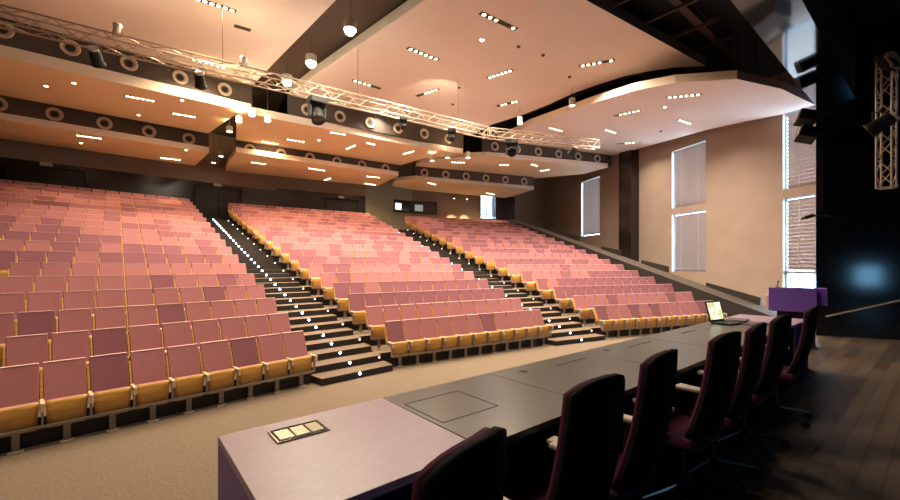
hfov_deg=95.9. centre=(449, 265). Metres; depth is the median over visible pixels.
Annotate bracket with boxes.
[801,214,829,219]
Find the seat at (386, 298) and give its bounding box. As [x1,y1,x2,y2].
[379,292,395,309]
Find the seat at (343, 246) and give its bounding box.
[341,244,351,252]
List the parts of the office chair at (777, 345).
leg, seat, leg, leg, backrest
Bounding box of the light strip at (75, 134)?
[75,134,102,138]
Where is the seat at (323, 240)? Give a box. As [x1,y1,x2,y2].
[321,238,331,243]
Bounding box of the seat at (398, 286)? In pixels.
[393,281,407,291]
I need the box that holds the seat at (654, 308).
[648,303,667,333]
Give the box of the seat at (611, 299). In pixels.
[605,294,617,304]
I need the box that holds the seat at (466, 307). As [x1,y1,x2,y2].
[459,301,474,314]
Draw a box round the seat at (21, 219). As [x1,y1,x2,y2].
[16,216,39,231]
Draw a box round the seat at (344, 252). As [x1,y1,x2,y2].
[342,250,353,258]
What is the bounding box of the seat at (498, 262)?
[494,258,506,280]
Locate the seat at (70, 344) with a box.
[48,330,89,367]
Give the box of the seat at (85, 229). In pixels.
[80,226,101,238]
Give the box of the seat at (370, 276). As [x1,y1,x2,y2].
[365,272,379,282]
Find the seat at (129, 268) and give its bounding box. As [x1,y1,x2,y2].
[123,263,146,280]
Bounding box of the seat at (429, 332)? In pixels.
[419,317,443,362]
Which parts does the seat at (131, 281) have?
backrest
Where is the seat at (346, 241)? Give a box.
[343,239,353,245]
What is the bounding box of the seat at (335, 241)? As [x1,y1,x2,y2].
[332,238,342,245]
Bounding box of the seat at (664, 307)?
[658,302,677,331]
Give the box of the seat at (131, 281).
[124,275,149,295]
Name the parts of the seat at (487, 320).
backrest, kick panel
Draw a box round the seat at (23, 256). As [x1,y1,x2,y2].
[16,250,44,275]
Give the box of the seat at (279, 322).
[267,313,290,339]
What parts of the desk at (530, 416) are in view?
panel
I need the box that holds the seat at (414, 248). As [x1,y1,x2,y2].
[412,246,420,252]
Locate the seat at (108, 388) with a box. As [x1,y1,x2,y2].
[86,352,133,434]
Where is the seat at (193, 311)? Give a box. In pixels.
[184,301,210,328]
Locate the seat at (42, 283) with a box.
[33,276,65,306]
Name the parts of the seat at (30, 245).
backrest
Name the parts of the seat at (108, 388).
panel, armrest, backrest, kick panel, floor rail, leg, foot plate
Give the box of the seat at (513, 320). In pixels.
[505,311,527,349]
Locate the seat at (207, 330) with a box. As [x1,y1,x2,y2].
[191,319,219,351]
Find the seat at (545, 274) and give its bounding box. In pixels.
[541,271,551,278]
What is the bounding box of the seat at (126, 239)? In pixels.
[121,235,140,247]
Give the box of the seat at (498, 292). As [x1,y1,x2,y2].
[493,288,505,300]
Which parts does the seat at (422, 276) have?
backrest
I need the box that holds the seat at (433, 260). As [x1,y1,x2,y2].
[430,257,440,263]
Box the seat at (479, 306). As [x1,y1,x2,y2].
[473,300,487,313]
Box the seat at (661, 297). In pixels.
[656,292,666,302]
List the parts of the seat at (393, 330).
panel, backrest, kick panel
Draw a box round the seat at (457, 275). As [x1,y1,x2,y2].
[452,271,463,279]
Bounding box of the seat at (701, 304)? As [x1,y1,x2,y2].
[696,301,708,321]
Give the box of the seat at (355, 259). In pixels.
[352,256,363,264]
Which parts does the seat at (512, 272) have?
backrest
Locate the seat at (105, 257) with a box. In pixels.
[98,252,122,262]
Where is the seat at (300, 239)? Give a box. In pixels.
[297,237,308,245]
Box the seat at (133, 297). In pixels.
[124,288,152,311]
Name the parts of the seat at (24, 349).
panel, backrest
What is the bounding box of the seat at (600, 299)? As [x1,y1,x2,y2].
[595,294,607,306]
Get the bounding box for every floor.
[0,335,648,499]
[37,221,600,425]
[504,333,899,499]
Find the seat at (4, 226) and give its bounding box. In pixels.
[0,222,9,239]
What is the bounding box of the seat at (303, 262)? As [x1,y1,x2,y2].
[297,256,311,285]
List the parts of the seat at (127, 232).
backrest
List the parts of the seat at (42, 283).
backrest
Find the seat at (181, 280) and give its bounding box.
[174,274,196,293]
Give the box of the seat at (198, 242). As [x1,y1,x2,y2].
[195,239,210,249]
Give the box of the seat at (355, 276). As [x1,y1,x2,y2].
[351,272,365,285]
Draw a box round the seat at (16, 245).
[0,239,22,255]
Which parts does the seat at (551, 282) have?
backrest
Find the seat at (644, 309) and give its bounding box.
[638,303,657,334]
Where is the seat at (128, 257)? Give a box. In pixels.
[122,252,144,267]
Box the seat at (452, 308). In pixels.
[445,301,460,316]
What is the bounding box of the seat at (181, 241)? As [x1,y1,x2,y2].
[178,238,194,249]
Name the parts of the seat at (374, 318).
panel, backrest, leg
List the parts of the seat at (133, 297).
panel, backrest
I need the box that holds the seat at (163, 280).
[150,274,173,294]
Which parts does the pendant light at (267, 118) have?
rod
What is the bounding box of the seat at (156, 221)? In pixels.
[153,219,168,227]
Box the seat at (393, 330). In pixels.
[384,320,409,367]
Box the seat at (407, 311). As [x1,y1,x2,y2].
[400,304,416,321]
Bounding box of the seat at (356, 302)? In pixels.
[347,293,365,332]
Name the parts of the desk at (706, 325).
panel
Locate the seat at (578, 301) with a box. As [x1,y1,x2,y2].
[572,295,591,325]
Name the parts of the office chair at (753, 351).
leg, leg, seat, leg, leg, backrest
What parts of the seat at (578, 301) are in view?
backrest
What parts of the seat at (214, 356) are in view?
panel, armrest, backrest, kick panel, leg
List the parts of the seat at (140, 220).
backrest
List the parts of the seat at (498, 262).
backrest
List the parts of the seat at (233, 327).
backrest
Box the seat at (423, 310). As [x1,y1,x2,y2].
[416,303,432,320]
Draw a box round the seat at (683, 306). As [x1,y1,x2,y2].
[677,302,696,326]
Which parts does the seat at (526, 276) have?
backrest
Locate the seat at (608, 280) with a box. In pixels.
[603,277,613,284]
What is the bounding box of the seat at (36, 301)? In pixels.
[25,291,60,317]
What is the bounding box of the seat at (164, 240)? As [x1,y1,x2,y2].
[160,237,177,248]
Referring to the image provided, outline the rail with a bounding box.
[826,300,899,316]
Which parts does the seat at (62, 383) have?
panel, armrest, backrest, kick panel, floor rail, leg, foot plate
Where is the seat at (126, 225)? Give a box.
[121,222,137,231]
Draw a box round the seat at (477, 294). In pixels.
[471,289,483,299]
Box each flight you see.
[206,218,392,385]
[398,229,604,345]
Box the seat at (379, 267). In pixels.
[375,264,387,275]
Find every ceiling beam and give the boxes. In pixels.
[531,110,547,115]
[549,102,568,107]
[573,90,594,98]
[602,82,624,89]
[608,0,696,73]
[613,0,628,6]
[638,71,659,79]
[643,0,698,23]
[668,0,737,59]
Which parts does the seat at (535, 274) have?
backrest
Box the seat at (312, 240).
[309,238,320,245]
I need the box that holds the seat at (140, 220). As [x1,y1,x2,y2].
[137,218,152,226]
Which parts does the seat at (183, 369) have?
panel, armrest, backrest, kick panel, leg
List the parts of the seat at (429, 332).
backrest, kick panel, leg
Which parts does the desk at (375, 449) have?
panel, panel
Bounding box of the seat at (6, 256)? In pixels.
[0,250,15,276]
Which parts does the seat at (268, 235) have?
backrest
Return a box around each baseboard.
[544,226,580,240]
[601,246,621,255]
[641,260,668,272]
[706,283,761,305]
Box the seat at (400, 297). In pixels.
[394,292,409,309]
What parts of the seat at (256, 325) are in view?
backrest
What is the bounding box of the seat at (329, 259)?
[326,256,338,266]
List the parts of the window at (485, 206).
frame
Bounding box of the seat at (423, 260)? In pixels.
[420,257,430,263]
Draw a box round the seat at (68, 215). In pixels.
[64,213,83,223]
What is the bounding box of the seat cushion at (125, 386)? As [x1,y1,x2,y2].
[94,386,128,413]
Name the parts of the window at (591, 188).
cord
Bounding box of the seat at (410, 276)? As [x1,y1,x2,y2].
[406,272,418,280]
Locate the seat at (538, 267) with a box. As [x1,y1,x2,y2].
[534,264,543,270]
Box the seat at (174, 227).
[171,225,186,234]
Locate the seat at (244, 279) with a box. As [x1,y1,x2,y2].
[237,273,255,290]
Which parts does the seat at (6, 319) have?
backrest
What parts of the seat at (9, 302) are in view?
backrest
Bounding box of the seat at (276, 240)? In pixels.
[272,236,284,261]
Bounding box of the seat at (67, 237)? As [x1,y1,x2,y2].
[54,233,77,246]
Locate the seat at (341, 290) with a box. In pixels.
[333,282,349,318]
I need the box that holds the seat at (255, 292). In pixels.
[245,285,265,304]
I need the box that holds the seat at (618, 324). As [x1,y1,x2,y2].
[605,305,625,337]
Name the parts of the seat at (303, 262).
backrest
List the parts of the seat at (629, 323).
backrest, kick panel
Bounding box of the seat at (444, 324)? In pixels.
[435,316,459,359]
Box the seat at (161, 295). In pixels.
[152,287,178,310]
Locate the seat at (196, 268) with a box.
[190,263,210,278]
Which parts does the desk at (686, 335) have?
panel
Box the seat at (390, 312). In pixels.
[383,305,400,323]
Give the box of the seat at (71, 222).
[62,218,81,230]
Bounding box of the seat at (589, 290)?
[584,285,595,294]
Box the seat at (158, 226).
[155,224,170,233]
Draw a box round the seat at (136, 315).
[125,304,156,334]
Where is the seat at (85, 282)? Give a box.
[65,275,95,296]
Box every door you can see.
[6,162,85,189]
[193,184,241,220]
[324,197,357,213]
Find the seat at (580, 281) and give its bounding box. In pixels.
[576,278,586,285]
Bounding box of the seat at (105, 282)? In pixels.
[96,275,123,289]
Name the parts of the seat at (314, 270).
backrest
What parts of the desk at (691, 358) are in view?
panel, panel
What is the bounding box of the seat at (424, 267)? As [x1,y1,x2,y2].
[421,264,431,273]
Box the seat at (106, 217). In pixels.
[103,215,119,221]
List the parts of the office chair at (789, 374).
leg, leg, seat, leg, leg, backrest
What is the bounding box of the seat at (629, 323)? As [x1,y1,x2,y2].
[616,304,636,336]
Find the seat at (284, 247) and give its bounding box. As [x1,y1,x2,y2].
[279,242,292,268]
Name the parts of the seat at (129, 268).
backrest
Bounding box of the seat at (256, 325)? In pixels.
[244,315,268,367]
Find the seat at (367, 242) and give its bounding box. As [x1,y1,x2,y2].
[364,240,374,244]
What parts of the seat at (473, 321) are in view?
backrest, kick panel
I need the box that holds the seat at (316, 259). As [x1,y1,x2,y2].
[312,256,325,265]
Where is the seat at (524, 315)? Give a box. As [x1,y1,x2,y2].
[517,310,538,347]
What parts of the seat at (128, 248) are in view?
backrest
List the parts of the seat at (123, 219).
backrest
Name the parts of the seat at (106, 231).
backrest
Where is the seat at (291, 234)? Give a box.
[288,232,298,239]
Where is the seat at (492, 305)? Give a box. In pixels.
[485,299,499,313]
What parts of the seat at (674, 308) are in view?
backrest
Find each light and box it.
[211,130,215,163]
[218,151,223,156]
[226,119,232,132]
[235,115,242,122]
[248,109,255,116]
[264,70,270,122]
[282,73,291,85]
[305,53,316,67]
[307,94,326,125]
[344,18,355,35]
[399,117,406,129]
[445,128,449,158]
[448,128,455,141]
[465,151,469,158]
[506,138,517,156]
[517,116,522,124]
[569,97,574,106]
[793,108,830,126]
[794,124,830,144]
[874,42,899,71]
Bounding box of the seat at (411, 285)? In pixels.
[406,281,420,290]
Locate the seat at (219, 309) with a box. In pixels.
[210,300,234,325]
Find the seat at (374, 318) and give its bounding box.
[365,306,384,348]
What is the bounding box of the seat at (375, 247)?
[373,245,382,253]
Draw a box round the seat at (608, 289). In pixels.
[603,285,613,295]
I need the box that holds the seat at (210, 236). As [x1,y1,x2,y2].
[206,233,219,242]
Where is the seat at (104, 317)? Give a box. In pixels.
[92,306,127,334]
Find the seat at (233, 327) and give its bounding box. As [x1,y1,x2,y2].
[219,317,245,372]
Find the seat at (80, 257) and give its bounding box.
[73,252,98,268]
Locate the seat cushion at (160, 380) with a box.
[136,380,163,405]
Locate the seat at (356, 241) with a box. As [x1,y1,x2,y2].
[354,239,364,247]
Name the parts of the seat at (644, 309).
backrest, kick panel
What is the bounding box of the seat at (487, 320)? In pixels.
[479,313,501,352]
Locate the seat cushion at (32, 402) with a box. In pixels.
[0,402,37,424]
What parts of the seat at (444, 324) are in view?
backrest, kick panel, leg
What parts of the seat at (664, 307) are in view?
backrest, kick panel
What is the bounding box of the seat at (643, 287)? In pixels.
[638,284,649,292]
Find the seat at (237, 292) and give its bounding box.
[225,285,245,305]
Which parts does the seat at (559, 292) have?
backrest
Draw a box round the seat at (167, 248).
[163,245,181,257]
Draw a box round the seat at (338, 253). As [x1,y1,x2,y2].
[329,249,341,256]
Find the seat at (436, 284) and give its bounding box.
[432,280,444,290]
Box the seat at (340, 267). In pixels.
[337,264,350,275]
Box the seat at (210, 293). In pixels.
[202,286,225,307]
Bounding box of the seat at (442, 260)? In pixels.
[440,258,449,263]
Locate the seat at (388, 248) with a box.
[383,245,392,253]
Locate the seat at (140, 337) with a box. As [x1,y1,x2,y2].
[127,324,160,358]
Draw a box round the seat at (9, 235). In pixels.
[2,230,28,245]
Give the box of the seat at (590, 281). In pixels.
[585,277,595,285]
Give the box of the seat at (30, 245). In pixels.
[23,240,49,262]
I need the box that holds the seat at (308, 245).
[305,243,317,252]
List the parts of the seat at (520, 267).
backrest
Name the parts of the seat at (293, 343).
panel, backrest, kick panel, leg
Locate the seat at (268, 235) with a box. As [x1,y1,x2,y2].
[264,231,276,254]
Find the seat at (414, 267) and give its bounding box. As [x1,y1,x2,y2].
[410,264,421,273]
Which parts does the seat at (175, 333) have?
panel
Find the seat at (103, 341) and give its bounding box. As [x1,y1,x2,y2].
[89,327,129,360]
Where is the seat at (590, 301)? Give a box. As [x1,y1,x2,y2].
[584,295,597,324]
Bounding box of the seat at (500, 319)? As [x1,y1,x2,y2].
[493,312,514,351]
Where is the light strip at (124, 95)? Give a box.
[124,95,155,101]
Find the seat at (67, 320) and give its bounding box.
[55,308,91,338]
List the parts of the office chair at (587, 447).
seat, backrest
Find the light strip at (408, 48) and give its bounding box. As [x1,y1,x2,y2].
[406,47,438,60]
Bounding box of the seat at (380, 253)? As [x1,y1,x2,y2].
[377,251,388,259]
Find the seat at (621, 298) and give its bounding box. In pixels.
[616,294,628,303]
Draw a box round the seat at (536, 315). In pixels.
[529,309,552,345]
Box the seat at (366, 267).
[363,264,375,275]
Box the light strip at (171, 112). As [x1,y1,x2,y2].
[171,112,196,117]
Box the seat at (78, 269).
[69,263,97,281]
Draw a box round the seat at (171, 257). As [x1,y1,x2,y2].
[166,253,185,267]
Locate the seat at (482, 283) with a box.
[477,279,488,288]
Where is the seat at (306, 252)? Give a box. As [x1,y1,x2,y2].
[302,249,315,259]
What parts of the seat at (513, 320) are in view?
backrest, kick panel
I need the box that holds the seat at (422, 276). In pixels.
[418,272,430,284]
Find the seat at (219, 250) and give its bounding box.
[216,246,231,255]
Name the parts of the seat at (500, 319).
backrest, kick panel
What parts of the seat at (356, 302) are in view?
backrest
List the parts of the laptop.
lid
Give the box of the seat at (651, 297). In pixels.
[646,293,657,302]
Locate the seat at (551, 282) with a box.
[547,278,558,304]
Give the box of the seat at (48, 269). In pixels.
[40,263,69,282]
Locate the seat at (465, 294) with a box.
[459,289,472,302]
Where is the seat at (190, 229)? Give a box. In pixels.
[187,226,200,235]
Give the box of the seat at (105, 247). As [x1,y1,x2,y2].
[99,243,121,251]
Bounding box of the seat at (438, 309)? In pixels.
[431,302,446,316]
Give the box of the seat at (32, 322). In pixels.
[15,310,54,356]
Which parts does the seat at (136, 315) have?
panel, backrest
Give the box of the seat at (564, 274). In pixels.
[560,271,570,277]
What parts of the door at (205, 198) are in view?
frame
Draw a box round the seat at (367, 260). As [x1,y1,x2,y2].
[364,257,375,263]
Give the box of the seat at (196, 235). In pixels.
[190,232,205,242]
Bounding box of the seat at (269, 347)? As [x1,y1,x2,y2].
[257,333,290,394]
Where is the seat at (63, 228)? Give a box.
[58,225,79,237]
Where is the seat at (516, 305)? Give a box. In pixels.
[509,298,522,310]
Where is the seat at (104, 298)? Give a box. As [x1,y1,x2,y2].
[94,289,126,313]
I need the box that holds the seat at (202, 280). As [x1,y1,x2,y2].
[196,274,217,292]
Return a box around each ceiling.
[0,17,250,103]
[0,95,208,146]
[214,0,403,137]
[236,140,398,171]
[277,0,786,161]
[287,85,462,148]
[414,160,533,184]
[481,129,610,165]
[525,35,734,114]
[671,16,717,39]
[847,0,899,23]
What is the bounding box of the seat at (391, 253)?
[388,251,399,258]
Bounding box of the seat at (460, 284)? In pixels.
[455,280,467,289]
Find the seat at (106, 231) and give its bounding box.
[101,227,120,237]
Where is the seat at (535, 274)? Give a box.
[531,271,541,295]
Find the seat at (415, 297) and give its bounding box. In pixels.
[408,291,423,307]
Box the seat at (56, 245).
[50,241,75,256]
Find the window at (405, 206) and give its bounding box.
[394,199,411,212]
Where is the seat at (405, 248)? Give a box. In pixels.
[402,246,411,253]
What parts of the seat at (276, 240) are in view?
backrest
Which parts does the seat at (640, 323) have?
backrest, kick panel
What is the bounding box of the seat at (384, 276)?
[379,272,392,281]
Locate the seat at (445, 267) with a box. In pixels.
[441,264,452,274]
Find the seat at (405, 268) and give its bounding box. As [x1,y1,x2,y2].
[399,264,410,275]
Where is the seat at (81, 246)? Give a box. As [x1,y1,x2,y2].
[76,242,99,257]
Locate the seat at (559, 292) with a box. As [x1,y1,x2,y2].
[553,286,570,314]
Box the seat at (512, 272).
[506,264,519,287]
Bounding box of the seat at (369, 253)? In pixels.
[366,250,377,256]
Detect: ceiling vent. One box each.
[0,22,14,37]
[0,97,7,110]
[45,107,63,120]
[59,39,80,55]
[96,117,112,129]
[119,56,137,70]
[142,125,155,136]
[172,70,187,84]
[182,133,194,143]
[218,83,231,95]
[244,144,255,149]
[276,149,285,153]
[301,104,306,114]
[305,153,314,158]
[332,157,340,162]
[334,111,345,121]
[358,161,365,166]
[365,117,374,127]
[382,164,389,169]
[394,123,402,133]
[420,129,428,138]
[421,169,427,176]
[442,171,448,177]
[463,173,469,179]
[483,174,488,181]
[491,142,498,150]
[502,176,508,182]
[521,178,526,184]
[535,147,541,155]
[555,150,561,157]
[575,152,581,159]
[594,155,600,162]
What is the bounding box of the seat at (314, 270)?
[308,264,322,295]
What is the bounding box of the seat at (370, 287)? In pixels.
[364,282,379,292]
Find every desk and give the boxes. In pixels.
[218,398,464,499]
[384,373,562,486]
[488,352,677,465]
[580,337,706,400]
[641,327,767,398]
[687,319,794,365]
[724,314,807,368]
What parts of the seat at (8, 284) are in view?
backrest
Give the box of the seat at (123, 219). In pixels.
[120,216,136,225]
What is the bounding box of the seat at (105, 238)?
[100,235,121,243]
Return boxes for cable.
[222,4,222,63]
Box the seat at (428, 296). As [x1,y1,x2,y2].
[422,291,436,304]
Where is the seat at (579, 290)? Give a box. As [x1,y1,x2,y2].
[574,286,585,295]
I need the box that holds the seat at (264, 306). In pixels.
[256,298,276,320]
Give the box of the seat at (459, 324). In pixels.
[451,315,474,357]
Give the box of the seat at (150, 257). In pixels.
[145,253,165,267]
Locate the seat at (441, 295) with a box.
[435,290,448,305]
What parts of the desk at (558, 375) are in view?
panel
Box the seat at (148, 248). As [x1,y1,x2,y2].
[143,244,162,257]
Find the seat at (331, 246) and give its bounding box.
[329,244,340,249]
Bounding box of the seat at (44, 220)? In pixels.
[40,217,61,228]
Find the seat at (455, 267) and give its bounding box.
[451,264,461,270]
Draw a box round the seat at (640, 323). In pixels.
[627,304,647,335]
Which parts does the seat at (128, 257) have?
backrest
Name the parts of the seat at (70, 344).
panel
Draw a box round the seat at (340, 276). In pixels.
[336,272,350,286]
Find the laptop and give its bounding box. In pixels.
[705,300,743,325]
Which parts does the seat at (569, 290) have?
backrest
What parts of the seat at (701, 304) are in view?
backrest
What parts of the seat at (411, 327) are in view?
backrest, kick panel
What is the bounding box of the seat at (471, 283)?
[466,279,478,288]
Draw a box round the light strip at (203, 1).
[196,0,236,12]
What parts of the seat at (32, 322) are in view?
panel, backrest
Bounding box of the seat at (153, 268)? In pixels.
[147,263,169,280]
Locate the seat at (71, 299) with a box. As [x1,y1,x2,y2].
[61,290,93,315]
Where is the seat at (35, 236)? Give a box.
[29,231,53,245]
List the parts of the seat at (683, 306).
backrest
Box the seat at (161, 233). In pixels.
[157,230,174,240]
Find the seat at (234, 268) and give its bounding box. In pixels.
[229,263,246,278]
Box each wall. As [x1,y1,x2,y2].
[0,130,276,190]
[277,162,411,229]
[412,162,545,227]
[510,220,776,317]
[546,70,815,306]
[816,15,899,339]
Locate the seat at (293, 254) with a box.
[288,249,301,276]
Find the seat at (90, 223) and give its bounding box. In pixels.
[82,220,101,231]
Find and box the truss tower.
[875,51,897,189]
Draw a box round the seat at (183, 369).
[165,343,206,415]
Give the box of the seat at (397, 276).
[393,272,406,284]
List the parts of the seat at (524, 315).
backrest, kick panel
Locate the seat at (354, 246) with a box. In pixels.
[352,244,362,250]
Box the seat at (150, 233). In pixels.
[140,229,157,240]
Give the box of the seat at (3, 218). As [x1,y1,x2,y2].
[0,214,15,226]
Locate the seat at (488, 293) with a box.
[482,288,494,300]
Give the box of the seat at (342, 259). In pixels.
[339,256,351,263]
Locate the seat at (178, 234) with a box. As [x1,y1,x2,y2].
[174,231,189,240]
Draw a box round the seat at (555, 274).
[551,271,560,278]
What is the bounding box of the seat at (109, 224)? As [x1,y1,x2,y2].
[102,221,120,231]
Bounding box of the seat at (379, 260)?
[376,257,387,263]
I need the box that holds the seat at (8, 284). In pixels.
[0,276,32,311]
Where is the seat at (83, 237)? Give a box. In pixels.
[78,234,100,247]
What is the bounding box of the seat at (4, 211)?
[0,208,21,219]
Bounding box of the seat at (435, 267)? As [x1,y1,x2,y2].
[431,264,441,274]
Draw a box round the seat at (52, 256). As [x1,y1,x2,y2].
[45,251,72,270]
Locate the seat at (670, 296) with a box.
[665,292,676,301]
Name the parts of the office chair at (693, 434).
leg, leg, seat, leg, backrest, leg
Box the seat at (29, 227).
[10,222,34,235]
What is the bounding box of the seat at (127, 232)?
[121,228,139,239]
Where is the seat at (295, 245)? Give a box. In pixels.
[293,242,304,252]
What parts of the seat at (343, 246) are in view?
backrest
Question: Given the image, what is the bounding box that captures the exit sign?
[40,161,52,166]
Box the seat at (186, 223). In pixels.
[183,221,196,228]
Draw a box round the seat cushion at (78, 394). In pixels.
[46,394,82,423]
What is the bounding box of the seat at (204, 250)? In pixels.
[199,246,215,258]
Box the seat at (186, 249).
[181,245,198,256]
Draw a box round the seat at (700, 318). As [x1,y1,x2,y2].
[686,301,704,324]
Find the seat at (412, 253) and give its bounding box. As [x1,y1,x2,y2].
[410,251,419,256]
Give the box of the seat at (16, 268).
[7,262,38,282]
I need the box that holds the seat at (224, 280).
[217,274,236,290]
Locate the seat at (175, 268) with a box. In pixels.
[169,263,190,279]
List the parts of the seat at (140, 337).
panel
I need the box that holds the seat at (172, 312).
[156,303,184,331]
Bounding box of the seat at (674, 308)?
[668,302,687,328]
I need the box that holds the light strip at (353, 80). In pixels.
[351,79,380,89]
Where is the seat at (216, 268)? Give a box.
[210,263,228,278]
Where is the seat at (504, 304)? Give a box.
[498,298,511,311]
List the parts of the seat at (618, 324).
backrest, kick panel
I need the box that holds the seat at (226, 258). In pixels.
[222,254,238,266]
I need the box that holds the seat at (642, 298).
[636,293,647,303]
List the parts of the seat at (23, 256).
backrest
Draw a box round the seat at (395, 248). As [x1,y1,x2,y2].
[393,245,402,253]
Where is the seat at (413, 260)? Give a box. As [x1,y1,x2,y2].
[410,257,420,263]
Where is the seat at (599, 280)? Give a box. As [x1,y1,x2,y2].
[594,277,604,284]
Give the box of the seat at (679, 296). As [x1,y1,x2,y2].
[674,292,685,301]
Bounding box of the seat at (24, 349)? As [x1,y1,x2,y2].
[2,333,47,391]
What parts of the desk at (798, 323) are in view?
panel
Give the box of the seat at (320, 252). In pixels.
[316,249,328,258]
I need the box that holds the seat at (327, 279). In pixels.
[320,272,335,306]
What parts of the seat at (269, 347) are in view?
panel, armrest, backrest, kick panel, leg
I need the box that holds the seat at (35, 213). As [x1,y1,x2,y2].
[22,210,43,220]
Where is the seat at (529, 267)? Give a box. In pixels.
[525,264,534,270]
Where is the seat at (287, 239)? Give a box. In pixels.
[285,237,296,244]
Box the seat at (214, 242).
[210,239,225,247]
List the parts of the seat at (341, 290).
backrest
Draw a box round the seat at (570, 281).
[566,278,577,285]
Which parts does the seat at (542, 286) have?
backrest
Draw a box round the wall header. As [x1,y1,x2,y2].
[731,0,854,103]
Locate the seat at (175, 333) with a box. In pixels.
[160,321,191,356]
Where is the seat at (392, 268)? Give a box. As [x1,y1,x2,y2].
[387,264,399,275]
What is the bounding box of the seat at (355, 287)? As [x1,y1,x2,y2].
[349,282,364,293]
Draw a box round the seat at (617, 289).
[612,285,622,293]
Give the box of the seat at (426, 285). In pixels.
[419,280,432,290]
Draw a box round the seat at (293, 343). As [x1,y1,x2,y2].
[282,330,317,388]
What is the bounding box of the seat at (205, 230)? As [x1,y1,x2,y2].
[201,227,214,235]
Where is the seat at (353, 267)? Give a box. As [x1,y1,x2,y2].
[350,264,362,271]
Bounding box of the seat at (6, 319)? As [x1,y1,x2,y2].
[0,312,13,366]
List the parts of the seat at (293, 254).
backrest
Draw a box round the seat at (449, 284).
[444,280,456,289]
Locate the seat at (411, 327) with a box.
[402,319,427,364]
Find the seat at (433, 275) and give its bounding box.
[430,272,441,281]
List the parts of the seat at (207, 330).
panel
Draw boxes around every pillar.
[492,197,514,220]
[619,149,638,261]
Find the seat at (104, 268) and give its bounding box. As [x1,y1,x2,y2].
[97,263,122,274]
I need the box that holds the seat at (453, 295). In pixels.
[447,290,460,302]
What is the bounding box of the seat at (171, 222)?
[169,220,182,228]
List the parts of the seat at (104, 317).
panel, backrest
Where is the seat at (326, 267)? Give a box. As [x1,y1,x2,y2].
[323,264,336,276]
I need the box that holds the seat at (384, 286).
[379,281,393,292]
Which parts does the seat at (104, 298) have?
backrest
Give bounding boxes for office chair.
[411,426,506,499]
[503,373,624,499]
[537,349,677,499]
[623,331,740,499]
[673,322,766,496]
[697,314,791,459]
[738,306,817,428]
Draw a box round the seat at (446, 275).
[441,271,452,280]
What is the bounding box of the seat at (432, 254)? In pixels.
[430,252,439,257]
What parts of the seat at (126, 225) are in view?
backrest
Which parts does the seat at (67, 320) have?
panel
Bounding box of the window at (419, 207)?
[413,201,436,213]
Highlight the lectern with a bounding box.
[766,287,827,348]
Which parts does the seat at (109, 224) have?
backrest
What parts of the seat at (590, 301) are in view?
backrest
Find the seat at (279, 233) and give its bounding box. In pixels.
[277,231,287,239]
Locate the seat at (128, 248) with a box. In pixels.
[122,243,142,257]
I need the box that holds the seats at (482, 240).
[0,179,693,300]
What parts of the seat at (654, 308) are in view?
backrest, kick panel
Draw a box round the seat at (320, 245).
[317,243,329,252]
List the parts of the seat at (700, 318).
backrest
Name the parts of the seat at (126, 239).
backrest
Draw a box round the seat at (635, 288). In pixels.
[630,285,640,292]
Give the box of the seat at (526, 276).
[521,271,536,295]
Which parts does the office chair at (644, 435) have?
seat, armrest, backrest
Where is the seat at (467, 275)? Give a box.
[463,271,474,279]
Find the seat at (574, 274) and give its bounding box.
[570,271,579,277]
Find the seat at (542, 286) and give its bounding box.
[536,278,551,304]
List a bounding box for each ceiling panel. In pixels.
[0,0,335,83]
[0,45,250,132]
[0,112,208,165]
[225,147,398,185]
[236,107,462,164]
[289,0,705,135]
[392,176,533,197]
[416,152,607,177]
[498,70,814,154]
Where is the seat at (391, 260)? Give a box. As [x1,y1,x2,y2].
[388,257,398,264]
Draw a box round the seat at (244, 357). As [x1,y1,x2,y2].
[229,336,265,400]
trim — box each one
[0,157,276,218]
[277,188,365,213]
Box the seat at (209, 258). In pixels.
[204,254,221,267]
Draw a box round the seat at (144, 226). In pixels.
[138,223,154,232]
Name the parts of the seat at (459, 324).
backrest, kick panel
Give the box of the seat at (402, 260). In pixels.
[399,257,409,263]
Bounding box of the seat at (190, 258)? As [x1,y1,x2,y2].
[186,254,204,267]
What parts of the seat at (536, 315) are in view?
backrest, kick panel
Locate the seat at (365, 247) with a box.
[363,245,372,251]
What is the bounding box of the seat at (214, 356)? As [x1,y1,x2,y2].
[199,340,237,407]
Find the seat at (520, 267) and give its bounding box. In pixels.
[516,264,525,287]
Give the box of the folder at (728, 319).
[725,317,748,322]
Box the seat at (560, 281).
[557,278,567,285]
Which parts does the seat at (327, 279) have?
backrest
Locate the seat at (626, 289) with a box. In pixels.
[621,285,631,293]
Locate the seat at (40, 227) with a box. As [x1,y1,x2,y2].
[35,224,57,237]
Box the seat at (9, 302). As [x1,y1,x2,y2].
[0,292,23,335]
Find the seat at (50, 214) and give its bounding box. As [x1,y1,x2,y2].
[44,211,63,222]
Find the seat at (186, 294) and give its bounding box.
[178,287,202,308]
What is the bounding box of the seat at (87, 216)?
[84,214,102,224]
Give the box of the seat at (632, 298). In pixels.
[626,293,638,303]
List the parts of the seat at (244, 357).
panel, armrest, backrest, kick panel, leg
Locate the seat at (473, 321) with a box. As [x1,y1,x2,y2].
[465,314,488,355]
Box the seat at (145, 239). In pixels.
[141,236,159,248]
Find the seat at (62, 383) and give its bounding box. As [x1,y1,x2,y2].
[39,357,90,445]
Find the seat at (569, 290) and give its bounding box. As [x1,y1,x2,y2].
[564,286,575,314]
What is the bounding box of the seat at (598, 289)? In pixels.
[593,285,604,294]
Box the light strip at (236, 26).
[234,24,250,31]
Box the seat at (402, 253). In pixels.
[399,251,409,259]
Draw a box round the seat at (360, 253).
[354,250,365,256]
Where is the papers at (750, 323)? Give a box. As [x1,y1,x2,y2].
[741,322,768,324]
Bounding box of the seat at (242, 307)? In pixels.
[233,299,256,322]
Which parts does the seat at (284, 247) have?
backrest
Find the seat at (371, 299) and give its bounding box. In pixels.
[364,293,380,306]

